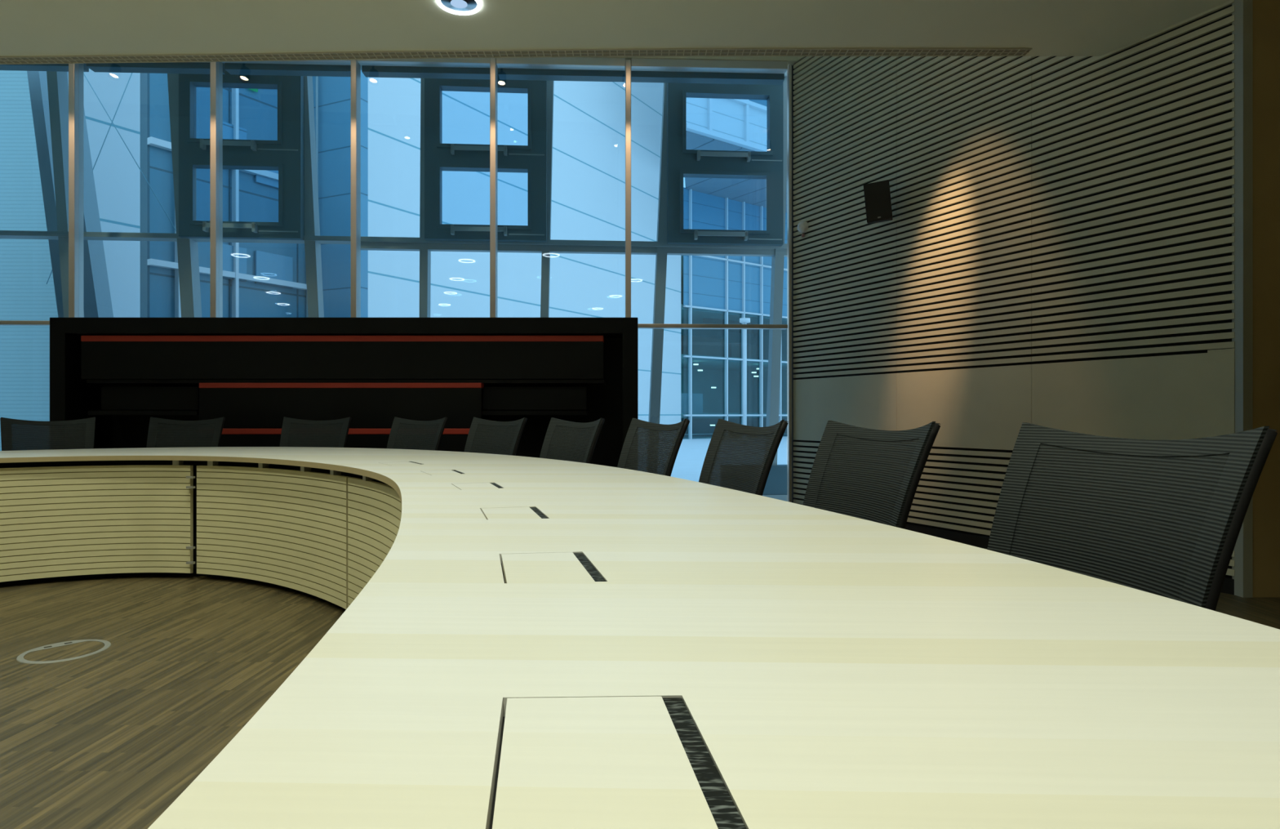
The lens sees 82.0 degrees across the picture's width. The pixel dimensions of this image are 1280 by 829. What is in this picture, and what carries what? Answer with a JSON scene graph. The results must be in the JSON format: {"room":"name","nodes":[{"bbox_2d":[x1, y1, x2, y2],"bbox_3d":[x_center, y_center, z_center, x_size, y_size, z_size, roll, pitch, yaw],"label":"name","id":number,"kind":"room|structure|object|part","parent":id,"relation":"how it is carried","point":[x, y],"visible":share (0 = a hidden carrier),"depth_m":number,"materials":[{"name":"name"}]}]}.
{"room":"conference room","nodes":[
{"label":"conference room","id":0,"kind":"room"},
{"bbox_2d":[0,62,786,501],"bbox_3d":[-3.625,-1.485,7.948,11.400,4.950,0.341,0,0,-4],"label":"window","id":1,"kind":"structure","parent":0,"point":[775,486],"depth_m":7.93,"materials":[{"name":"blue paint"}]},
{"bbox_3d":[-5.967,-1.470,7.729,0.426,4.880,0.160,0,0,-4],"label":"post","id":2,"kind":"part","parent":1,"relation":"part of","materials":[{"name":"grey metal"}]},
{"bbox_3d":[-4.780,-1.470,7.814,0.399,4.880,0.160,0,0,-4],"label":"post","id":3,"kind":"part","parent":1,"relation":"part of","materials":[{"name":"grey metal"}]},
{"bbox_2d":[178,70,304,239],"bbox_3d":[-4.169,-2.748,7.693,1.228,1.805,0.170,0,0,-4],"label":"window","id":4,"kind":"structure","parent":1,"relation":"attached to","point":[286,155],"depth_m":7.68,"materials":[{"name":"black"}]},
{"bbox_3d":[-4.218,-3.148,7.662,0.946,0.655,0.025,0,0,-4],"label":"sash","id":5,"kind":"part","parent":4,"relation":"part of","materials":[{"name":"blue"}]},
{"bbox_3d":[-4.199,-2.294,7.663,0.930,0.649,0.025,0,0,-4],"label":"sash","id":6,"kind":"part","parent":4,"relation":"part of","materials":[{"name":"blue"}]},
{"bbox_3d":[-3.495,-1.470,7.907,0.342,4.880,0.160,0,0,-4],"label":"post","id":7,"kind":"part","parent":1,"relation":"part of","materials":[{"name":"metal"}]},
{"bbox_3d":[-2.330,-1.470,7.991,0.116,4.880,0.160,0,0,-4],"label":"post","id":8,"kind":"part","parent":1,"relation":"part of","materials":[{"name":"grey metal"}]},
{"bbox_2d":[424,67,546,242],"bbox_3d":[-1.646,-2.795,7.875,1.286,1.859,0.170,0,0,-4],"label":"window","id":9,"kind":"structure","parent":1,"relation":"attached to","point":[531,158],"depth_m":7.86,"materials":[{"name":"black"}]},
{"bbox_3d":[-1.660,-2.318,7.847,0.994,0.674,0.025,0,0,-4],"label":"sash","id":10,"kind":"part","parent":9,"relation":"part of","materials":[{"name":"blue"}]},
{"bbox_3d":[-1.660,-3.175,7.847,0.994,0.680,0.025,0,0,-4],"label":"sash","id":11,"kind":"part","parent":9,"relation":"part of","materials":[{"name":"blue"}]},
{"bbox_3d":[-1.037,-1.470,8.085,0.188,4.880,0.160,0,0,-4],"label":"post","id":12,"kind":"part","parent":1,"relation":"part of","materials":[{"name":"grey metal"}]},
{"bbox_3d":[0.225,-1.470,8.175,0.329,4.880,0.160,0,0,-4],"label":"post","id":13,"kind":"part","parent":1,"relation":"part of","materials":[{"name":"grey metal"}]},
{"bbox_2d":[666,81,783,245],"bbox_3d":[0.937,-2.804,8.062,1.274,1.873,0.170,0,0,-4],"label":"window","id":14,"kind":"structure","parent":1,"relation":"attached to","point":[682,162],"depth_m":8.05,"materials":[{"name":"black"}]},
{"bbox_3d":[0.928,-2.310,8.033,0.990,0.671,0.025,0,0,-4],"label":"sash","id":15,"kind":"part","parent":14,"relation":"part of","materials":[{"name":"blue glass"}]},
{"bbox_3d":[0.959,-3.181,8.036,0.990,0.688,0.025,0,0,-4],"label":"sash","id":16,"kind":"part","parent":14,"relation":"part of","materials":[{"name":"blue"}]},
{"bbox_3d":[1.538,-1.470,8.270,0.269,4.880,0.160,0,0,-4],"label":"post","id":17,"kind":"part","parent":1,"relation":"part of","materials":[{"name":"grey metal"}]},
{"bbox_2d":[0,0,1230,56],"bbox_3d":[-2.750,-3.085,0.850,15.900,1.610,14.100,0,0,0],"label":"ceiling","id":18,"kind":"structure","parent":0,"point":[28,28],"depth_m":4.31,"materials":[{"name":"white paint"}]},
{"bbox_2d":[435,0,481,15],"bbox_3d":[-1.000,-2.272,4.070,0.242,0.017,0.242,0,0,0],"label":"recessed light","id":19,"kind":"object","parent":18,"relation":"in","point":[463,7],"visible":1,"depth_m":4.10,"materials":[{"name":"silver metal"}]},
{"bbox_2d":[0,48,1031,64],"bbox_3d":[-4.081,-2.276,4.772,13.047,0.008,0.164,0,0,2],"label":"ceiling vent","id":20,"kind":"object","parent":18,"relation":"in","point":[633,51],"visible":1,"depth_m":4.66,"materials":[{"name":"beige metal"}]},
{"bbox_2d":[0,547,1279,828],"bbox_3d":[-2.750,1.030,0.700,15.900,0.080,13.800,0,0,0],"label":"floor","id":21,"kind":"structure","parent":0,"point":[111,737],"depth_m":2.76,"materials":[{"name":"brown wood"}]},
{"bbox_2d":[0,417,96,450],"bbox_3d":[-4.044,0.504,5.046,0.541,0.972,0.639,0,0,-38],"label":"mesh chair","id":22,"kind":"object","parent":21,"relation":"on","point":[16,434],"visible":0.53,"depth_m":5.24,"materials":[{"name":"black fabric"}]},
{"bbox_3d":[-4.345,0.295,5.040,0.222,0.548,0.034,0,0,44],"label":"rail","id":23,"kind":"part","parent":22,"relation":"part of","materials":[{"name":"black plastic"}]},
{"bbox_3d":[-3.971,0.295,5.333,0.034,0.548,0.222,0,0,-30],"label":"rail","id":24,"kind":"part","parent":22,"relation":"part of","materials":[{"name":"black plastic"}]},
{"bbox_2d":[16,639,111,663],"bbox_3d":[-2.405,0.988,3.083,0.312,0.003,0.312,0,0,0],"label":"floor outlet","id":25,"kind":"object","parent":21,"relation":"on","point":[73,649],"visible":1,"depth_m":3.08,"materials":[{"name":"silver metal"}]},
{"bbox_2d":[146,416,225,468],"bbox_3d":[-3.468,0.504,5.449,0.541,0.972,0.639,0,0,-9],"label":"mesh chair","id":26,"kind":"object","parent":21,"relation":"on","point":[162,433],"visible":0.46,"depth_m":5.69,"materials":[{"name":"black fabric"}]},
{"bbox_3d":[-3.259,0.295,5.665,0.034,0.548,0.222,0,0,-2],"label":"rail","id":27,"kind":"part","parent":26,"relation":"part of","materials":[{"name":"black plastic"}]},
{"bbox_2d":[280,416,351,447],"bbox_3d":[-2.539,0.504,5.506,0.541,0.972,0.639,0,0,1],"label":"mesh chair","id":28,"kind":"object","parent":21,"relation":"on","point":[295,432],"visible":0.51,"depth_m":5.75,"materials":[{"name":"black fabric"}]},
{"bbox_3d":[-2.294,0.295,5.680,0.034,0.548,0.222,0,0,9],"label":"rail","id":29,"kind":"part","parent":28,"relation":"part of","materials":[{"name":"black plastic"}]},
{"bbox_2d":[49,317,638,466],"bbox_3d":[-2.514,0.083,6.500,4.991,1.813,0.500,0,0,0],"label":"tall cabinet","id":30,"kind":"object","parent":21,"relation":"on","point":[254,373],"visible":0.54,"depth_m":6.30,"materials":[{"name":"black wood"}]},
{"bbox_2d":[88,410,199,414],"bbox_3d":[-4.289,-0.014,6.500,0.939,0.037,0.300,0,0,0],"label":"shelf","id":31,"kind":"object","parent":30,"relation":"attached to","point":[90,412],"depth_m":6.35,"materials":[{"name":"black wood"}]},
{"bbox_2d":[86,379,605,384],"bbox_3d":[-2.525,-0.283,6.480,4.430,0.027,0.340,0,0,0],"label":"shelf","id":32,"kind":"object","parent":30,"relation":"attached to","point":[95,381],"depth_m":6.31,"materials":[{"name":"black wood"}]},
{"bbox_2d":[481,410,588,414],"bbox_3d":[-0.961,-0.014,6.500,0.995,0.037,0.300,0,0,0],"label":"shelf","id":33,"kind":"object","parent":30,"relation":"attached to","point":[483,412],"depth_m":6.35,"materials":[{"name":"black wood"}]},
{"bbox_2d":[386,416,448,450],"bbox_3d":[-1.766,0.504,5.231,0.541,0.972,0.639,0,0,30],"label":"mesh chair","id":34,"kind":"object","parent":21,"relation":"on","point":[405,433],"visible":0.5,"depth_m":5.47,"materials":[{"name":"black fabric"}]},
{"bbox_3d":[-1.468,0.295,5.268,0.034,0.548,0.222,0,0,37],"label":"rail","id":35,"kind":"part","parent":34,"relation":"part of","materials":[{"name":"black plastic"}]},
{"bbox_2d":[464,417,527,455],"bbox_3d":[-1.115,0.504,4.711,0.541,0.972,0.639,0,0,40],"label":"mesh chair","id":36,"kind":"object","parent":21,"relation":"on","point":[484,436],"visible":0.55,"depth_m":4.93,"materials":[{"name":"black fabric"}]},
{"bbox_3d":[-0.815,0.295,4.696,0.222,0.548,0.034,0,0,-43],"label":"rail","id":37,"kind":"part","parent":36,"relation":"part of","materials":[{"name":"black plastic"}]},
{"bbox_2d":[539,417,604,463],"bbox_3d":[-0.579,0.504,4.087,0.639,0.972,0.541,0,0,-38],"label":"mesh chair","id":38,"kind":"object","parent":21,"relation":"on","point":[564,440],"visible":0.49,"depth_m":4.27,"materials":[{"name":"black fabric"}]},
{"bbox_3d":[-0.293,0.295,4.013,0.222,0.548,0.034,0,0,-30],"label":"rail","id":39,"kind":"part","parent":38,"relation":"part of","materials":[{"name":"black plastic"}]},
{"bbox_2d":[0,446,1279,828],"bbox_3d":[-2.848,0.618,0.014,7.403,0.745,11.152,0,0,0],"label":"conference table","id":40,"kind":"object","parent":21,"relation":"on","point":[518,642],"visible":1,"depth_m":0.76,"materials":[{"name":"beige wood"}]},
{"bbox_3d":[-3.387,0.630,4.236,1.433,0.649,0.232,0,0,-24],"label":"slatted panel","id":41,"kind":"part","parent":40,"relation":"part of","materials":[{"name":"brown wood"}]},
{"bbox_3d":[-2.010,0.630,4.059,1.479,0.649,0.128,0,0,34],"label":"slatted panel","id":42,"kind":"part","parent":40,"relation":"part of","materials":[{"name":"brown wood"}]},
{"bbox_3d":[-1.015,0.630,2.967,0.103,0.649,1.484,0,0,-29],"label":"slatted panel","id":43,"kind":"part","parent":40,"relation":"part of","materials":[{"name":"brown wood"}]},
{"bbox_3d":[-1.198,0.253,3.686,0.151,0.016,0.284,0,0,-32],"label":"lid","id":44,"kind":"part","parent":40,"relation":"part of","materials":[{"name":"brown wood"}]},
{"bbox_3d":[-0.838,0.253,3.118,0.131,0.016,0.257,0,0,-27],"label":"lid","id":45,"kind":"part","parent":40,"relation":"part of","materials":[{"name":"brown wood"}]},
{"bbox_3d":[-0.562,0.253,2.529,0.130,0.016,0.226,0,0,-22],"label":"lid","id":46,"kind":"part","parent":40,"relation":"part of","materials":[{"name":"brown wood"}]},
{"bbox_3d":[-0.323,0.253,1.832,0.124,0.016,0.237,0,0,-16],"label":"lid","id":47,"kind":"part","parent":40,"relation":"part of","materials":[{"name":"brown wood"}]},
{"bbox_3d":[-0.155,0.253,1.188,0.127,0.016,0.249,0,0,-13],"label":"lid","id":48,"kind":"part","parent":40,"relation":"part of","materials":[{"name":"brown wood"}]},
{"bbox_3d":[-0.033,0.253,0.527,0.133,0.016,0.241,0,0,-8],"label":"lid","id":49,"kind":"part","parent":40,"relation":"part of","materials":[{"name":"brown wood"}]},
{"bbox_2d":[617,417,689,475],"bbox_3d":[-0.150,0.504,3.381,0.639,0.972,0.541,0,0,-27],"label":"mesh chair","id":50,"kind":"object","parent":21,"relation":"on","point":[647,446],"visible":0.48,"depth_m":3.53,"materials":[{"name":"black fabric"}]},
{"bbox_3d":[0.117,0.295,3.254,0.222,0.548,0.034,0,0,-19],"label":"rail","id":51,"kind":"part","parent":50,"relation":"part of","materials":[{"name":"black plastic"}]},
{"bbox_2d":[698,418,788,495],"bbox_3d":[0.160,0.504,2.721,0.639,0.972,0.541,0,0,-18],"label":"mesh chair","id":52,"kind":"object","parent":21,"relation":"on","point":[740,457],"visible":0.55,"depth_m":2.83,"materials":[{"name":"black fabric"}]},
{"bbox_3d":[0.407,0.295,2.550,0.222,0.548,0.034,0,0,-11],"label":"rail","id":53,"kind":"part","parent":52,"relation":"part of","materials":[{"name":"black plastic"}]},
{"bbox_2d":[803,419,941,528],"bbox_3d":[0.438,0.504,2.091,0.639,0.972,0.541,0,0,-16],"label":"mesh chair","id":54,"kind":"object","parent":21,"relation":"on","point":[871,474],"visible":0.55,"depth_m":2.17,"materials":[{"name":"black fabric"}]},
{"bbox_3d":[0.674,0.295,1.914,0.222,0.548,0.034,0,0,-8],"label":"rail","id":55,"kind":"part","parent":54,"relation":"part of","materials":[{"name":"black plastic"}]},
{"bbox_2d":[986,422,1277,610],"bbox_3d":[0.656,0.504,1.346,0.639,0.972,0.541,0,0,-12],"label":"mesh chair","id":56,"kind":"object","parent":21,"relation":"on","point":[1162,517],"visible":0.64,"depth_m":1.35,"materials":[{"name":"black fabric"}]},
{"bbox_3d":[0.882,0.295,1.148,0.222,0.548,0.034,0,0,-4],"label":"rail","id":57,"kind":"part","parent":56,"relation":"part of","materials":[{"name":"black plastic"}]},
{"bbox_2d":[604,56,798,66],"bbox_3d":[-4.431,-3.685,7.182,12.550,0.310,0.162,0,0,-2],"label":"wall","id":58,"kind":"structure","parent":0,"point":[791,60],"depth_m":7.32,"materials":[{"name":"white paint"}]},
{"bbox_2d":[0,63,88,325],"bbox_3d":[-6.089,-1.270,7.173,1.326,4.520,0.280,0,0,-2],"label":"window","id":59,"kind":"structure","parent":58,"relation":"in","point":[75,71],"depth_m":7.08,"materials":[{"name":"silver metal"}]},
{"bbox_2d":[86,62,225,317],"bbox_3d":[-4.764,-1.270,7.228,1.326,4.520,0.280,0,0,-2],"label":"window","id":60,"kind":"structure","parent":58,"relation":"in","point":[216,70],"depth_m":7.17,"materials":[{"name":"silver metal"}]},
{"bbox_2d":[222,59,360,317],"bbox_3d":[-3.434,-1.270,7.283,1.336,4.520,0.280,0,0,-2],"label":"window","id":61,"kind":"structure","parent":58,"relation":"in","point":[329,68],"depth_m":7.22,"materials":[{"name":"silver metal"}]},
{"bbox_3d":[-3.459,-3.490,7.210,1.280,0.080,0.105,0,0,-2],"label":"head frame","id":62,"kind":"part","parent":61,"relation":"part of","materials":[{"name":"silver metal"}]},
{"bbox_2d":[356,57,497,317],"bbox_3d":[-2.094,-1.270,7.339,1.346,4.520,0.280,0,0,-2],"label":"window","id":63,"kind":"structure","parent":58,"relation":"in","point":[435,68],"depth_m":7.25,"materials":[{"name":"silver metal"}]},
{"bbox_3d":[-2.119,-3.490,7.265,1.290,0.080,0.105,0,0,-2],"label":"head frame","id":64,"kind":"part","parent":63,"relation":"part of","materials":[{"name":"silver metal"}]},
{"bbox_2d":[496,57,631,317],"bbox_3d":[-0.758,-1.270,7.394,1.330,4.520,0.280,0,0,-2],"label":"window","id":65,"kind":"structure","parent":58,"relation":"in","point":[545,68],"depth_m":7.28,"materials":[{"name":"silver metal"}]},
{"bbox_3d":[-0.782,-3.490,7.321,1.274,0.080,0.105,0,0,-2],"label":"head frame","id":66,"kind":"part","parent":65,"relation":"part of","materials":[{"name":"silver metal"}]},
{"bbox_2d":[631,57,791,502],"bbox_3d":[0.713,-1.270,7.463,1.615,4.520,0.265,0,0,-2],"label":"window","id":67,"kind":"structure","parent":58,"relation":"in","point":[642,69],"depth_m":7.39,"materials":[{"name":"silver metal"}]},
{"bbox_3d":[0.692,-3.490,7.382,1.567,0.080,0.105,0,0,-2],"label":"head frame","id":68,"kind":"part","parent":67,"relation":"part of","materials":[{"name":"silver metal"}]},
{"bbox_2d":[791,0,1235,577],"bbox_3d":[2.460,-1.400,5.784,0.161,4.780,3.834,0,0,-27],"label":"wall","id":69,"kind":"structure","parent":0,"point":[1055,251],"depth_m":5.29,"materials":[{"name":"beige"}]},
{"bbox_2d":[797,221,808,237],"bbox_3d":[1.589,-1.820,7.237,0.074,0.155,0.110,0,0,-27],"label":"wall sensor","id":70,"kind":"object","parent":69,"relation":"attached to","point":[802,226],"visible":1,"depth_m":7.21,"materials":[{"name":"white plastic"}]},
{"bbox_3d":[1.858,-0.047,6.809,0.020,0.602,1.357,0,0,-27],"label":"smooth panel","id":71,"kind":"part","parent":69,"relation":"part of","materials":[{"name":"beige paint"}]},
{"bbox_2d":[863,179,893,223],"bbox_3d":[1.991,-1.762,6.155,0.225,0.346,0.299,0,0,20],"label":"loudspeaker","id":72,"kind":"object","parent":69,"relation":"attached to","point":[877,194],"visible":1,"depth_m":6.04,"materials":[{"name":"black plastic"}]},
{"bbox_3d":[2.445,-0.047,5.658,0.020,0.602,1.221,0,0,-27],"label":"smooth panel","id":73,"kind":"part","parent":69,"relation":"part of","materials":[{"name":"beige paint"}]},
{"bbox_2d":[904,523,1234,594],"bbox_3d":[2.411,0.948,5.731,0.018,0.085,3.784,0,0,-27],"label":"baseboard","id":74,"kind":"structure","parent":69,"relation":"attached to","point":[1228,587],"depth_m":5.62,"materials":[{"name":"black"}]},
{"bbox_3d":[2.996,-0.047,4.579,0.020,0.602,1.197,0,0,-27],"label":"smooth panel","id":75,"kind":"part","parent":69,"relation":"part of","materials":[{"name":"beige paint"}]},
{"bbox_2d":[1231,0,1253,597],"bbox_3d":[3.288,-0.795,4.022,0.052,3.570,0.075,0,0,0],"label":"trim","id":76,"kind":"structure","parent":69,"relation":"attached to","point":[1242,320],"depth_m":3.98,"materials":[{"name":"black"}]},
{"bbox_2d":[1253,0,1279,596],"bbox_3d":[4.258,-0.795,4.065,1.885,3.570,0.150,0,0,0],"label":"door","id":77,"kind":"structure","parent":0,"point":[1266,13],"depth_m":3.99,"materials":[{"name":"brown wood"}]},
{"label":"outside","id":78,"kind":"structure","parent":0,"visible":0},
{"bbox_2d":[46,72,132,284],"bbox_3d":[-6.824,-3.508,9.400,1.500,3.691,0.010,0,0,0],"label":"cable","id":79,"kind":"object","parent":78,"point":[131,73],"visible":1,"depth_m":9.40,"materials":[{"name":"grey metal"}]},
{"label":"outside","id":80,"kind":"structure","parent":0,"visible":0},
{"bbox_2d":[83,72,176,231],"bbox_3d":[-6.863,-3.868,9.500,2.001,3.385,0.010,0,0,0],"label":"cable","id":81,"kind":"object","parent":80,"point":[83,73],"visible":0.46,"depth_m":9.50,"materials":[{"name":"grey metal"}]},
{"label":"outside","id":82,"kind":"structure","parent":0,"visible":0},
{"bbox_2d":[671,433,786,481],"bbox_3d":[0.000,1.150,48.975,120.000,0.280,82.050,0,0,0],"label":"snowy ground","id":83,"kind":"structure","parent":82,"point":[689,461],"depth_m":17.88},
{"bbox_2d":[0,70,57,450],"bbox_3d":[-15.211,-3.510,11.600,13.186,9.000,0.200,0,0,0],"label":"building exterior","id":84,"kind":"structure","parent":83,"relation":"on","point":[25,264],"depth_m":11.50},
{"bbox_2d":[26,71,63,317],"bbox_3d":[-6.527,-2.010,8.300,0.893,6.016,0.200,0,0,0],"label":"steel column","id":85,"kind":"structure","parent":83,"relation":"on","point":[37,80],"depth_m":8.20,"materials":[{"name":"blue"}]},
{"bbox_2d":[66,71,113,317],"bbox_3d":[-6.451,-2.010,8.600,1.034,6.026,0.250,0,0,0],"label":"steel column","id":86,"kind":"structure","parent":83,"relation":"on","point":[97,303],"depth_m":8.57,"materials":[{"name":"blue"}]},
{"bbox_2d":[140,69,368,317],"bbox_3d":[-5.851,-5.010,11.278,3.025,12.000,1.118,0,0,-38],"label":"building","id":87,"kind":"structure","parent":83,"relation":"on","point":[260,279],"depth_m":11.26,"materials":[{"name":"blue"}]},
{"bbox_3d":[-6.081,-2.260,10.960,0.040,0.500,0.450,0,0,32],"label":"balcony panel","id":88,"kind":"part","parent":87,"relation":"part of","materials":[{"name":"blue glass"}]},
{"bbox_3d":[-6.081,-4.035,10.960,0.040,0.550,0.450,0,0,32],"label":"balcony panel","id":89,"kind":"part","parent":87,"relation":"part of","materials":[{"name":"blue glass"}]},
{"bbox_3d":[-5.726,-3.835,11.534,0.040,0.550,0.600,0,0,32],"label":"balcony panel","id":90,"kind":"part","parent":87,"relation":"part of","materials":[{"name":"blue glass"}]},
{"bbox_3d":[-5.726,-2.260,11.534,0.040,0.500,0.600,0,0,32],"label":"balcony panel","id":91,"kind":"part","parent":87,"relation":"part of","materials":[{"name":"blue glass"}]},
{"bbox_2d":[83,68,680,424],"bbox_3d":[-4.837,-9.640,21.493,2.000,21.300,21.500,0,0,32],"label":"building","id":92,"kind":"structure","parent":83,"relation":"on","point":[588,202],"depth_m":20.97,"materials":[{"name":"blue glass"}]},
{"bbox_2d":[680,97,786,439],"bbox_3d":[4.178,-8.000,32.108,14.000,18.020,10.145,0,0,-36],"label":"glass building","id":93,"kind":"structure","parent":83,"relation":"on","point":[715,289],"depth_m":31.82,"materials":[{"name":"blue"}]},
{"bbox_3d":[7.131,-9.360,28.076,14.000,0.140,0.150,0,0,-36],"label":"white rail","id":94,"kind":"part","parent":93,"relation":"part of","materials":[{"name":"white metal"}]},
{"bbox_3d":[5.441,-4.435,32.831,9.000,0.070,0.170,0,0,-36],"label":"white rail","id":95,"kind":"part","parent":93,"relation":"part of","materials":[{"name":"white metal"}]},
{"bbox_3d":[5.441,-2.385,32.831,9.000,0.070,0.170,0,0,-36],"label":"white rail","id":96,"kind":"part","parent":93,"relation":"part of","materials":[{"name":"white metal"}]},
{"bbox_3d":[5.441,0.035,32.831,9.000,0.070,0.170,0,0,-36],"label":"white rail","id":97,"kind":"part","parent":93,"relation":"part of","materials":[{"name":"white metal"}]},
{"bbox_3d":[5.441,-6.615,32.831,9.000,0.070,0.170,0,0,-36],"label":"white rail","id":98,"kind":"part","parent":93,"relation":"part of","materials":[{"name":"white"}]},
{"bbox_3d":[7.131,-10.810,28.076,14.000,0.140,0.150,0,0,-36],"label":"white rail","id":99,"kind":"part","parent":93,"relation":"part of","materials":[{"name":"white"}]},
{"bbox_2d":[739,317,750,425],"bbox_3d":[3.131,-0.928,22.000,0.320,3.876,0.320,0,0,0],"label":"lamp post","id":100,"kind":"object","parent":83,"relation":"on","point":[743,320],"visible":0.9,"depth_m":21.96,"materials":[{"name":"white metal"}]}
]}

